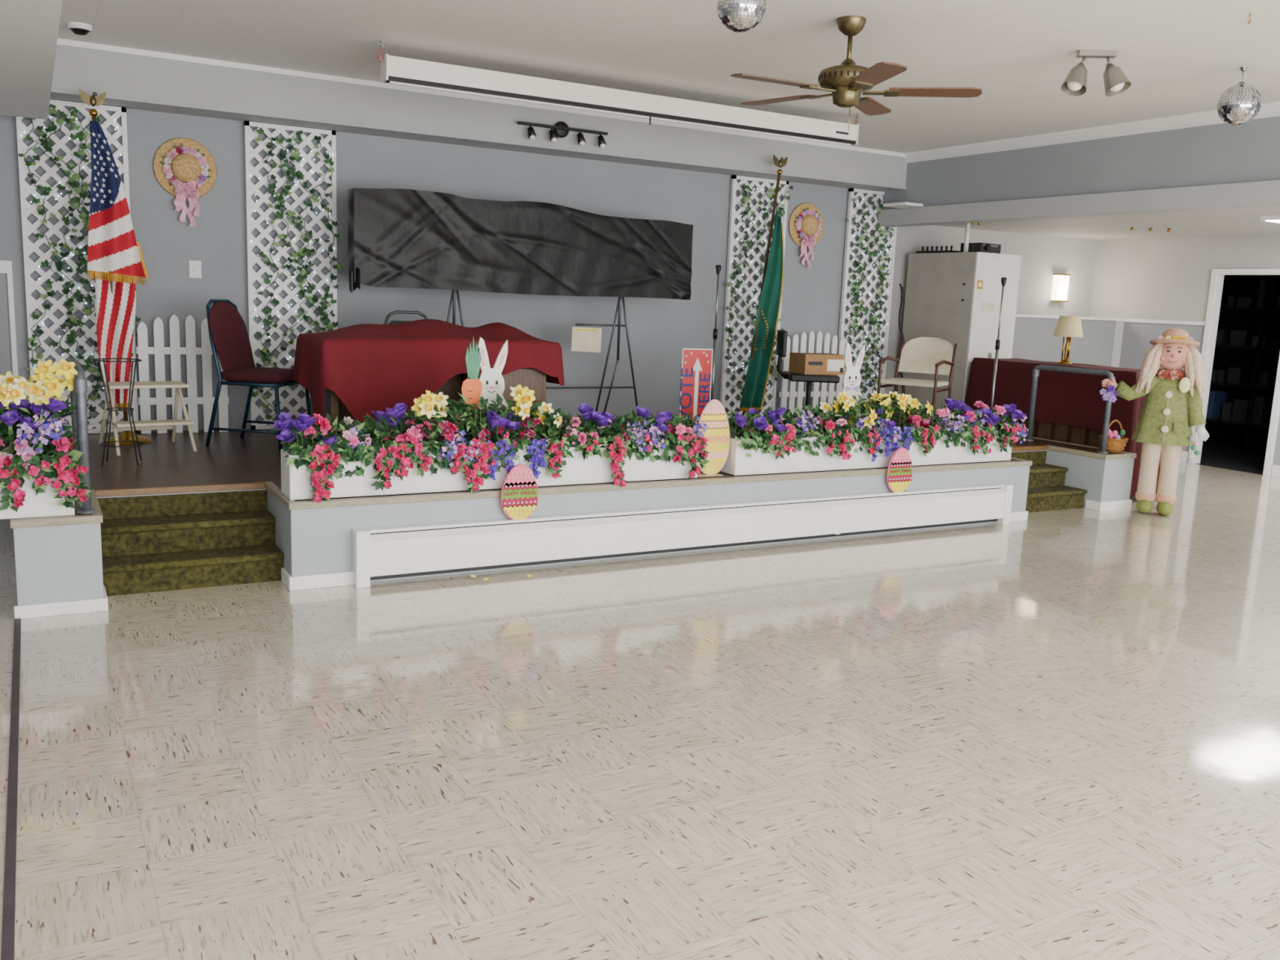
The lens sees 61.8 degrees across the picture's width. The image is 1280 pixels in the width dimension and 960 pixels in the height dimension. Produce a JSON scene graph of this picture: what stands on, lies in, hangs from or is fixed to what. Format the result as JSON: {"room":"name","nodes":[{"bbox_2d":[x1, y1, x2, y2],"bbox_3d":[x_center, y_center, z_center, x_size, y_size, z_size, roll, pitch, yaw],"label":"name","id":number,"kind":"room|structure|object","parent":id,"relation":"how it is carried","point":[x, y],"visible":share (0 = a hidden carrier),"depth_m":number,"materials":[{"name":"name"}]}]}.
{"room":"community hall","nodes":[
{"label":"community hall","id":0,"kind":"room"},
{"bbox_2d":[0,0,62,119],"bbox_3d":[-2.423,-1.796,2.858,1.550,0.490,7.860,-3,11,-29],"label":"ceiling soffit","id":1,"kind":"structure","parent":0,"point":[29,28],"depth_m":4.70,"materials":[{"name":"white paint"}]},
{"bbox_2d":[0,104,897,439],"bbox_3d":[-1.395,-1.482,8.589,8.920,2.940,0.120,-3,11,-29],"label":"wall","id":2,"kind":"structure","parent":0,"point":[659,329],"depth_m":8.32,"materials":[{"name":"grey paint"}]},
{"bbox_2d":[0,260,21,426],"bbox_3d":[-4.614,-0.624,6.830,1.110,1.580,0.020,-3,11,-29],"label":"trim","id":3,"kind":"structure","parent":2,"relation":"attached to","point":[6,266],"depth_m":7.01,"materials":[{"name":"white paint"}]},
{"bbox_2d":[152,137,217,226],"bbox_3d":[-3.123,-2.052,7.359,0.410,0.595,0.096,-3,11,-29],"label":"straw hat","id":4,"kind":"object","parent":2,"relation":"attached to","point":[184,167],"visible":1,"depth_m":7.34,"materials":[{"name":"beige wicker"}]},
{"bbox_2d":[188,260,201,278],"bbox_3d":[-3.129,-1.482,7.516,0.080,0.120,0.018,-3,11,-29],"label":"light switch","id":5,"kind":"object","parent":2,"relation":"attached to","point":[194,266],"visible":1,"depth_m":7.51,"materials":[{"name":"white paint"}]},
{"bbox_2d":[570,326,601,352],"bbox_3d":[-0.423,-1.110,8.449,0.266,0.198,0.005,-3,11,-29],"label":"paper notice","id":6,"kind":"object","parent":2,"relation":"attached to","point":[583,339],"visible":1,"depth_m":8.45,"materials":[{"name":"white paper"}]},
{"bbox_2d":[788,203,823,267],"bbox_3d":[1.578,-2.290,10.005,0.410,0.595,0.096,-3,11,-29],"label":"straw hat","id":7,"kind":"object","parent":2,"relation":"attached to","point":[806,225],"visible":1,"depth_m":9.97,"materials":[{"name":"beige wicker"}]},
{"bbox_2d":[897,283,905,395],"bbox_3d":[2.600,-1.333,10.597,0.083,1.213,0.186,-3,11,-29],"label":"hanging cables","id":8,"kind":"object","parent":2,"relation":"hanging from","point":[901,287],"visible":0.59,"depth_m":10.58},
{"bbox_2d":[49,44,906,191],"bbox_3d":[-1.341,-2.728,8.106,8.660,0.320,0.350,-3,11,-29],"label":"ceiling beam","id":9,"kind":"structure","parent":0,"point":[75,68],"depth_m":7.83,"materials":[{"name":"grey paint"}]},
{"bbox_2d":[50,38,906,189],"bbox_3d":[-1.163,-2.702,7.997,8.460,0.320,0.020,-3,11,-29],"label":"trim","id":10,"kind":"structure","parent":9,"relation":"attached to","point":[60,42],"depth_m":7.80,"materials":[{"name":"white paint"}]},
{"bbox_2d":[517,120,608,148],"bbox_3d":[-0.591,-2.687,8.267,0.760,0.176,0.119,-3,11,-29],"label":"track light","id":11,"kind":"object","parent":9,"relation":"attached to","point":[561,129],"visible":1,"depth_m":8.27,"materials":[{"name":"black metal"}]},
{"bbox_2d":[0,462,1279,959],"bbox_3d":[1.621,0.773,5.108,13.750,0.100,9.900,-3,11,-29],"label":"floor","id":12,"kind":"structure","parent":0,"point":[1054,735],"depth_m":3.56,"materials":[{"name":"tile"}]},
{"bbox_2d":[0,617,21,959],"bbox_3d":[-1.106,1.161,1.851,0.025,0.006,6.670,-3,11,-29],"label":"threshold strip","id":13,"kind":"object","parent":12,"relation":"on","point":[9,891],"visible":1,"depth_m":2.98,"materials":[{"name":"grey metal"}]},
{"bbox_2d":[97,489,284,595],"bbox_3d":[-2.287,0.307,5.428,0.836,0.400,0.438,-3,11,-29],"label":"carpeted steps","id":14,"kind":"structure","parent":12,"relation":"on","point":[149,544],"depth_m":5.41,"materials":[{"name":"carpet"}]},
{"bbox_2d":[471,573,532,580],"bbox_3d":[-0.731,0.517,5.663,0.329,0.011,0.094,1,10,-10],"label":"fallen leaves","id":15,"kind":"object","parent":12,"relation":"on","point":[529,575],"visible":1,"depth_m":5.67,"materials":[{"name":"yellow plant"}]},
{"bbox_2d":[9,417,1136,605],"bbox_3d":[-0.093,-0.032,7.815,7.730,0.444,2.940,-3,11,-29],"label":"stage platform","id":16,"kind":"object","parent":12,"relation":"on","point":[58,558],"visible":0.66,"depth_m":6.00,"materials":[{"name":"grey paint"}]},
{"bbox_2d":[0,359,111,519],"bbox_3d":[-2.682,-0.191,4.714,0.653,0.696,0.387,-3,11,-29],"label":"flower planter","id":17,"kind":"object","parent":16,"relation":"on","point":[37,480],"visible":1,"depth_m":4.65,"materials":[{"name":"white paint"}]},
{"bbox_2d":[16,99,140,433],"bbox_3d":[-3.724,-1.386,7.105,0.713,2.174,0.120,-3,11,-29],"label":"lattice trellis","id":18,"kind":"object","parent":16,"relation":"on","point":[78,203],"visible":0.75,"depth_m":7.04,"materials":[{"name":"white paint"}]},
{"bbox_2d":[69,359,96,514],"bbox_3d":[-2.683,-0.233,5.114,0.080,0.648,0.820,-3,11,-29],"label":"handrail","id":19,"kind":"object","parent":16,"relation":"on","point":[78,394],"visible":0.66,"depth_m":4.78,"materials":[{"name":"grey metal"}]},
{"bbox_2d":[79,88,151,444],"bbox_3d":[-3.340,-1.331,6.827,0.352,2.194,0.280,-3,11,-29],"label":"flag","id":20,"kind":"object","parent":16,"relation":"on","point":[115,258],"visible":0.94,"depth_m":6.74,"materials":[{"name":"fabric"},{"name":"brass"},{"name":"gold"}]},
{"bbox_2d":[93,358,142,466],"bbox_3d":[-2.973,-0.389,6.109,0.247,0.598,0.247,-3,11,-29],"label":"wire plant stand","id":21,"kind":"object","parent":16,"relation":"on","point":[99,360],"visible":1,"depth_m":6.09,"materials":[{"name":"metal"}]},
{"bbox_2d":[98,381,197,456],"bbox_3d":[-3.089,-0.399,6.683,0.462,0.412,0.535,-5,12,-37],"label":"step stool","id":22,"kind":"object","parent":16,"relation":"on","point":[160,424],"visible":0.96,"depth_m":6.62,"materials":[{"name":"beige wood"}]},
{"bbox_2d":[136,314,228,433],"bbox_3d":[-3.198,-0.744,7.486,0.590,0.825,0.035,-3,11,-29],"label":"picket fence","id":23,"kind":"object","parent":16,"relation":"on","point":[143,351],"visible":0.79,"depth_m":7.45,"materials":[{"name":"white paint"}]},
{"bbox_2d":[204,298,311,450],"bbox_3d":[-2.521,-0.704,7.059,0.553,0.948,0.470,4,10,8],"label":"banquet chair","id":24,"kind":"object","parent":16,"relation":"on","point":[229,340],"visible":0.95,"depth_m":6.92,"materials":[{"name":"red fabric"}]},
{"bbox_2d":[244,120,343,429],"bbox_3d":[-2.523,-1.451,7.777,0.731,2.174,0.125,-3,11,-29],"label":"lattice trellis","id":25,"kind":"object","parent":16,"relation":"on","point":[289,174],"visible":0.83,"depth_m":7.76,"materials":[{"name":"white paint"}]},
{"bbox_2d":[383,310,427,324],"bbox_3d":[-1.588,-0.729,7.514,0.402,0.902,0.441,-3,11,-29],"label":"chair","id":26,"kind":"object","parent":16,"relation":"on","point":[424,316],"visible":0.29,"depth_m":7.55,"materials":[{"name":"metal"}]},
{"bbox_2d":[292,319,564,442],"bbox_3d":[-1.373,-0.611,7.009,1.659,0.870,0.779,-3,11,-29],"label":"table","id":27,"kind":"object","parent":16,"relation":"on","point":[353,371],"visible":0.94,"depth_m":6.61,"materials":[{"name":"red cloth"},{"name":"wood"}]},
{"bbox_2d":[270,384,709,502],"bbox_3d":[-0.727,-0.230,5.928,2.516,0.602,0.410,-3,11,-29],"label":"flower planter","id":28,"kind":"object","parent":16,"relation":"on","point":[340,464],"visible":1,"depth_m":5.74,"materials":[{"name":"white paint"}]},
{"bbox_2d":[461,336,508,439],"bbox_3d":[-0.869,-0.415,6.016,0.300,0.779,0.040,-4,12,-34],"label":"cutout","id":29,"kind":"object","parent":28,"relation":"in","point":[491,381],"visible":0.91,"depth_m":5.97,"materials":[{"name":"white wood"}]},
{"bbox_2d":[500,445,538,519],"bbox_3d":[-0.661,0.017,5.816,0.218,0.406,0.074,-3,11,-29],"label":"decoration","id":30,"kind":"object","parent":28,"relation":"hanging from","point":[519,495],"visible":1,"depth_m":5.80,"materials":[{"name":"wood"}]},
{"bbox_2d":[446,289,638,428],"bbox_3d":[-0.839,-1.132,8.431,1.858,1.453,0.286,-3,11,-29],"label":"easel","id":31,"kind":"object","parent":16,"relation":"on","point":[453,292],"visible":0.46,"depth_m":8.63,"materials":[{"name":"metal"}]},
{"bbox_2d":[347,187,693,299],"bbox_3d":[-0.818,-1.739,8.105,2.805,0.734,0.189,-3,11,-29],"label":"display board","id":32,"kind":"object","parent":31,"relation":"attached to","point":[397,237],"visible":1,"depth_m":7.93,"materials":[{"name":"black plastic"}]},
{"bbox_2d":[13,499,1132,618],"bbox_3d":[-0.097,0.154,7.840,7.740,0.070,2.935,-3,11,-29],"label":"baseboard","id":33,"kind":"structure","parent":16,"relation":"attached to","point":[339,579],"depth_m":5.32,"materials":[{"name":"white paint"}]},
{"bbox_2d":[679,347,713,435],"bbox_3d":[0.397,-0.682,8.358,0.262,0.700,0.191,-2,10,-21],"label":"sign","id":34,"kind":"object","parent":16,"relation":"on","point":[696,363],"visible":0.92,"depth_m":8.26,"materials":[{"name":"metal"}]},
{"bbox_2d":[698,473,723,476],"bbox_3d":[0.413,-0.032,6.598,0.180,0.003,0.100,-3,11,-29],"label":"loose papers","id":35,"kind":"object","parent":16,"relation":"on","point":[701,474],"visible":0.64,"depth_m":6.58,"materials":[{"name":"white paper"}]},
{"bbox_2d":[697,399,729,475],"bbox_3d":[0.448,-0.261,6.564,0.253,0.470,0.021,-3,11,-29],"label":"decoration","id":36,"kind":"object","parent":16,"relation":"on","point":[713,414],"visible":0.84,"depth_m":6.57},
{"bbox_2d":[710,264,721,399],"bbox_3d":[0.617,-1.090,8.848,0.240,1.359,0.240,-3,11,-29],"label":"microphone stand","id":37,"kind":"object","parent":16,"relation":"on","point":[717,267],"visible":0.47,"depth_m":8.83,"materials":[{"name":"metal"}]},
{"bbox_2d":[720,175,793,417],"bbox_3d":[1.062,-1.649,9.798,0.683,2.174,0.115,-3,11,-29],"label":"lattice trellis","id":38,"kind":"object","parent":16,"relation":"on","point":[782,206],"visible":0.6,"depth_m":9.75,"materials":[{"name":"white paint"}]},
{"bbox_2d":[730,155,787,425],"bbox_3d":[1.026,-1.630,9.270,0.455,2.314,0.280,-3,11,-29],"label":"flag","id":39,"kind":"object","parent":16,"relation":"on","point":[771,294],"visible":0.96,"depth_m":9.31,"materials":[{"name":"green cloth"},{"name":"brass"},{"name":"gold"}]},
{"bbox_2d":[776,329,839,417],"bbox_3d":[1.462,-0.870,9.299,0.562,0.838,0.524,2,10,-2],"label":"office chair","id":40,"kind":"object","parent":16,"relation":"on","point":[781,343],"visible":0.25,"depth_m":9.06,"materials":[{"name":"black plastic"}]},
{"bbox_2d":[788,352,844,374],"bbox_3d":[1.530,-1.006,9.234,0.400,0.172,0.262,-2,10,-23],"label":"cardboard box","id":41,"kind":"object","parent":40,"relation":"on","point":[805,363],"visible":0.9,"depth_m":9.13,"materials":[{"name":"brown cardboard"}]},
{"bbox_2d":[778,330,844,415],"bbox_3d":[1.648,-1.010,10.210,0.740,0.826,0.035,-3,11,-29],"label":"picket fence","id":42,"kind":"object","parent":16,"relation":"on","point":[815,393],"visible":0.37,"depth_m":10.16,"materials":[{"name":"white paint"}]},
{"bbox_2d":[833,188,897,413],"bbox_3d":[2.219,-1.712,10.447,0.671,2.174,0.117,-3,11,-29],"label":"lattice trellis","id":43,"kind":"object","parent":16,"relation":"on","point":[851,224],"visible":0.88,"depth_m":10.44,"materials":[{"name":"white paint"}]},
{"bbox_2d":[720,390,1028,475],"bbox_3d":[1.626,-0.348,7.237,2.547,0.510,0.407,-3,11,-29],"label":"flower planter","id":44,"kind":"object","parent":16,"relation":"on","point":[930,435],"visible":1,"depth_m":7.08,"materials":[{"name":"white paint"}]},
{"bbox_2d":[838,342,865,418],"bbox_3d":[1.448,-0.570,7.343,0.217,0.746,0.034,-3,11,-29],"label":"cutout","id":45,"kind":"object","parent":44,"relation":"in","point":[851,380],"visible":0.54,"depth_m":7.31,"materials":[{"name":"white wood"}]},
{"bbox_2d":[886,432,912,493],"bbox_3d":[1.733,-0.114,7.162,0.218,0.406,0.074,-3,11,-29],"label":"decoration","id":46,"kind":"object","parent":44,"relation":"hanging from","point":[900,469],"visible":1,"depth_m":7.14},
{"bbox_2d":[875,337,957,422],"bbox_3d":[2.462,-0.854,9.506,0.530,0.818,0.629,8,11,32],"label":"armchair","id":47,"kind":"object","parent":16,"relation":"on","point":[929,355],"visible":0.92,"depth_m":9.62,"materials":[{"name":"beige fabric"}]},
{"bbox_2d":[990,277,1007,411],"bbox_3d":[3.016,-1.026,9.042,0.240,1.359,0.240,-3,11,-29],"label":"microphone stand","id":48,"kind":"object","parent":16,"relation":"on","point":[1003,280],"visible":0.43,"depth_m":9.02,"materials":[{"name":"metal"}]},
{"bbox_2d":[1025,364,1115,453],"bbox_3d":[3.493,-0.592,8.704,0.080,0.648,0.810,-3,11,-29],"label":"handrail","id":49,"kind":"object","parent":16,"relation":"on","point":[1035,374],"visible":0.94,"depth_m":8.66,"materials":[{"name":"grey metal"}]},
{"bbox_2d":[1098,419,1128,453],"bbox_3d":[3.780,-0.353,8.523,0.219,0.257,0.219,-3,11,-29],"label":"basket","id":50,"kind":"object","parent":16,"relation":"on","point":[1116,443],"visible":0.68,"depth_m":8.46,"materials":[{"name":"wicker"}]},
{"bbox_2d":[352,483,1013,588],"bbox_3d":[0.603,0.285,6.565,4.710,0.292,0.083,-3,11,-29],"label":"baseboard heater","id":51,"kind":"object","parent":12,"relation":"on","point":[406,551],"visible":1,"depth_m":6.24,"materials":[{"name":"white metal"}]},
{"bbox_2d":[896,252,1021,413],"bbox_3d":[3.164,-1.214,10.726,0.594,2.060,0.940,-3,11,-29],"label":"storage cabinet","id":52,"kind":"object","parent":12,"relation":"on","point":[952,297],"visible":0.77,"depth_m":10.33,"materials":[{"name":"metal"}]},
{"bbox_2d":[915,245,959,253],"bbox_3d":[3.005,-2.288,10.644,0.230,0.068,0.470,-3,11,-29],"label":"rack","id":53,"kind":"object","parent":52,"relation":"on","point":[936,251],"visible":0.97,"depth_m":10.55,"materials":[{"name":"black metal"}]},
{"bbox_2d":[963,222,970,252],"bbox_3d":[3.130,-2.321,10.225,0.041,0.275,0.041,1,10,-7],"label":"conduit pipe","id":54,"kind":"object","parent":52,"relation":"on","point":[967,224],"visible":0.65,"depth_m":10.21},
{"bbox_2d":[960,242,1000,253],"bbox_3d":[3.296,-2.232,10.302,0.300,0.090,0.270,-4,12,-35],"label":"projector","id":55,"kind":"object","parent":52,"relation":"on","point":[973,246],"visible":0.94,"depth_m":10.21,"materials":[{"name":"black plastic"}]},
{"bbox_2d":[1010,450,1087,512],"bbox_3d":[3.052,0.014,8.429,0.900,0.400,0.438,-3,11,-29],"label":"carpeted steps","id":56,"kind":"structure","parent":12,"relation":"on","point":[1047,491],"depth_m":8.46,"materials":[{"name":"carpet"}]},
{"bbox_2d":[964,357,1159,499],"bbox_3d":[3.818,-0.500,9.607,0.723,1.078,1.862,-3,11,-29],"label":"half wall","id":57,"kind":"structure","parent":12,"relation":"on","point":[1069,407],"depth_m":9.27,"materials":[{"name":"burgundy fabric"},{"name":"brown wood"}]},
{"bbox_2d":[1053,315,1083,364],"bbox_3d":[3.784,-1.244,9.451,0.250,0.430,0.250,-3,11,-29],"label":"table lamp","id":58,"kind":"object","parent":57,"relation":"on","point":[1069,326],"visible":1,"depth_m":9.36,"materials":[{"name":"beige fabric"}]},
{"bbox_2d":[1099,328,1208,515],"bbox_3d":[3.957,-0.457,8.299,0.782,1.433,0.357,4,10,9],"label":"doll","id":59,"kind":"object","parent":12,"relation":"on","point":[1173,403],"visible":1,"depth_m":8.18,"materials":[{"name":"green fabric"}]},
{"bbox_2d":[57,0,1279,153],"bbox_3d":[0.937,-2.178,4.148,8.700,0.100,9.900,-3,11,-29],"label":"ceiling","id":60,"kind":"structure","parent":0,"point":[1178,57],"depth_m":6.12,"materials":[{"name":"white paint"}]},
{"bbox_2d":[66,22,92,35],"bbox_3d":[-3.259,-2.620,6.216,0.130,0.055,0.130,-3,11,-29],"label":"security camera","id":61,"kind":"object","parent":60,"relation":"attached to","point":[78,28],"visible":1,"depth_m":6.18,"materials":[{"name":"white paint"}]},
{"bbox_2d":[376,39,858,146],"bbox_3d":[0.047,-2.538,7.197,3.674,0.280,0.122,-3,11,-29],"label":"projection screen","id":62,"kind":"object","parent":60,"relation":"attached to","point":[397,70],"visible":1,"depth_m":6.99,"materials":[{"name":"metal"}]},
{"bbox_2d":[716,0,765,32],"bbox_3d":[0.417,-2.013,4.373,0.202,0.341,0.204,-3,11,-29],"label":"ball","id":63,"kind":"object","parent":60,"relation":"attached to","point":[736,15],"visible":1,"depth_m":4.33,"materials":[{"name":"metal"}]},
{"bbox_2d":[730,15,982,130],"bbox_3d":[1.021,-2.071,5.452,1.254,0.540,1.288,-3,11,-29],"label":"ceiling fan","id":64,"kind":"object","parent":60,"relation":"hanging from","point":[846,82],"depth_m":5.39,"materials":[{"name":"gold metal"}]},
{"bbox_2d":[1061,49,1131,97],"bbox_3d":[2.505,-2.233,5.853,0.367,0.236,0.142,3,10,5],"label":"ceiling spotlight","id":65,"kind":"object","parent":60,"relation":"attached to","point":[1116,82],"depth_m":5.84,"materials":[{"name":"white metal"}]},
{"bbox_2d":[1217,66,1262,125],"bbox_3d":[3.441,-2.201,6.126,0.226,0.317,0.228,-3,11,-29],"label":"ball","id":66,"kind":"object","parent":60,"relation":"attached to","point":[1240,103],"visible":1,"depth_m":6.07,"materials":[{"name":"metal"}]},
{"bbox_2d":[884,225,1097,413],"bbox_3d":[3.844,-1.523,11.780,3.330,2.370,0.100,-3,11,-29],"label":"wall","id":67,"kind":"structure","parent":0,"point":[1042,256],"depth_m":11.85,"materials":[{"name":"white paint"}]},
{"bbox_2d":[1050,273,1071,302],"bbox_3d":[4.752,-2.170,12.072,0.200,0.310,0.073,-3,11,-29],"label":"wall sconce","id":68,"kind":"object","parent":67,"relation":"attached to","point":[1060,281],"visible":1,"depth_m":12.04,"materials":[{"name":"white glass"}]},
{"bbox_2d":[1011,314,1124,367],"bbox_3d":[4.587,-1.049,11.771,1.870,1.500,0.160,-3,11,-29],"label":"wall","id":69,"kind":"structure","parent":0,"point":[1100,344],"depth_m":11.72,"materials":[{"name":"white paint"}]},
{"bbox_2d":[873,179,1279,227],"bbox_3d":[3.886,-2.044,7.802,0.200,0.150,6.220,-3,11,-29],"label":"soffit","id":70,"kind":"structure","parent":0,"point":[1267,193],"depth_m":8.24,"materials":[{"name":"white paint"}]},
{"bbox_2d":[879,115,1279,209],"bbox_3d":[3.907,-2.345,7.756,0.100,0.540,6.220,-3,11,-29],"label":"soffit","id":71,"kind":"structure","parent":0,"point":[1220,153],"depth_m":8.22,"materials":[{"name":"grey paint"}]},
{"bbox_2d":[904,101,1279,163],"bbox_3d":[4.418,-2.374,6.670,0.070,0.080,7.870,-3,11,-29],"label":"crown molding","id":72,"kind":"structure","parent":71,"relation":"attached to","point":[1268,109],"depth_m":8.30,"materials":[{"name":"white paint"}]},
{"bbox_2d":[934,206,1279,240],"bbox_3d":[5.391,-2.208,8.796,3.490,0.100,6.500,-3,11,-29],"label":"ceiling","id":73,"kind":"structure","parent":0,"point":[1236,222],"depth_m":10.16,"materials":[{"name":"white paint"}]},
{"bbox_2d":[883,201,923,208],"bbox_3d":[2.437,-2.547,9.901,0.220,0.025,0.300,-3,11,-29],"label":"ceiling light","id":74,"kind":"object","parent":73,"relation":"attached to","point":[897,205],"visible":1,"depth_m":9.83,"materials":[{"name":"white paint"}]},
{"bbox_2d":[970,222,1171,231],"bbox_3d":[4.139,-2.438,10.277,1.945,0.040,0.084,2,10,-2],"label":"strip","id":75,"kind":"object","parent":73,"relation":"attached to","point":[980,223],"visible":0.77,"depth_m":10.27,"materials":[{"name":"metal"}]},
{"bbox_2d":[1259,215,1279,222],"bbox_3d":[5.731,-2.122,8.802,1.200,0.041,0.550,-3,11,-29],"label":"ceiling light fixture","id":76,"kind":"object","parent":73,"relation":"attached to","point":[1276,219],"depth_m":8.68,"materials":[{"name":"white plastic"}]},
{"bbox_2d":[1089,236,1279,465],"bbox_3d":[6.839,-1.063,9.787,0.108,2.370,6.400,-3,11,-29],"label":"wall","id":77,"kind":"structure","parent":0,"point":[1161,278],"depth_m":11.75,"materials":[{"name":"white paint"}]},
{"bbox_2d":[1123,318,1204,325],"bbox_3d":[4.830,-1.719,11.408,1.742,0.040,1.440,-3,11,-29],"label":"trim","id":78,"kind":"structure","parent":77,"relation":"attached to","point":[1126,320],"depth_m":11.59,"materials":[{"name":"white paint"}]},
{"bbox_2d":[1179,450,1279,477],"bbox_3d":[6.740,0.048,9.944,0.017,0.120,6.400,-3,11,-29],"label":"baseboard","id":79,"kind":"structure","parent":77,"relation":"attached to","point":[1275,473],"depth_m":10.67,"materials":[{"name":"white paint"}]},
{"bbox_2d":[1188,268,1279,475],"bbox_3d":[6.172,-1.119,10.925,0.130,2.045,0.880,-3,11,-29],"label":"door frame","id":80,"kind":"structure","parent":77,"relation":"in","point":[1217,277],"depth_m":11.11,"materials":[{"name":"white paint"}]},
{"bbox_2d":[1195,275,1279,475],"bbox_3d":[7.087,-1.399,11.733,2.240,2.600,4.600,-3,11,-29],"label":"doorway","id":81,"kind":"structure","parent":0,"point":[1223,448],"depth_m":13.16,"materials":[{"name":"black"}]},
{"bbox_2d":[1205,279,1279,451],"bbox_3d":[7.649,-1.262,12.217,0.400,2.013,3.430,-3,11,-29],"label":"storage shelf","id":82,"kind":"object","parent":81,"relation":"attached to","point":[1254,413],"visible":0.56,"depth_m":12.69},
{"bbox_2d":[1213,235,1279,268],"bbox_3d":[6.241,-2.290,10.739,0.100,0.320,0.900,-3,11,-29],"label":"wall","id":83,"kind":"structure","parent":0,"point":[1239,251],"depth_m":10.80,"materials":[{"name":"white paint"}]}
]}

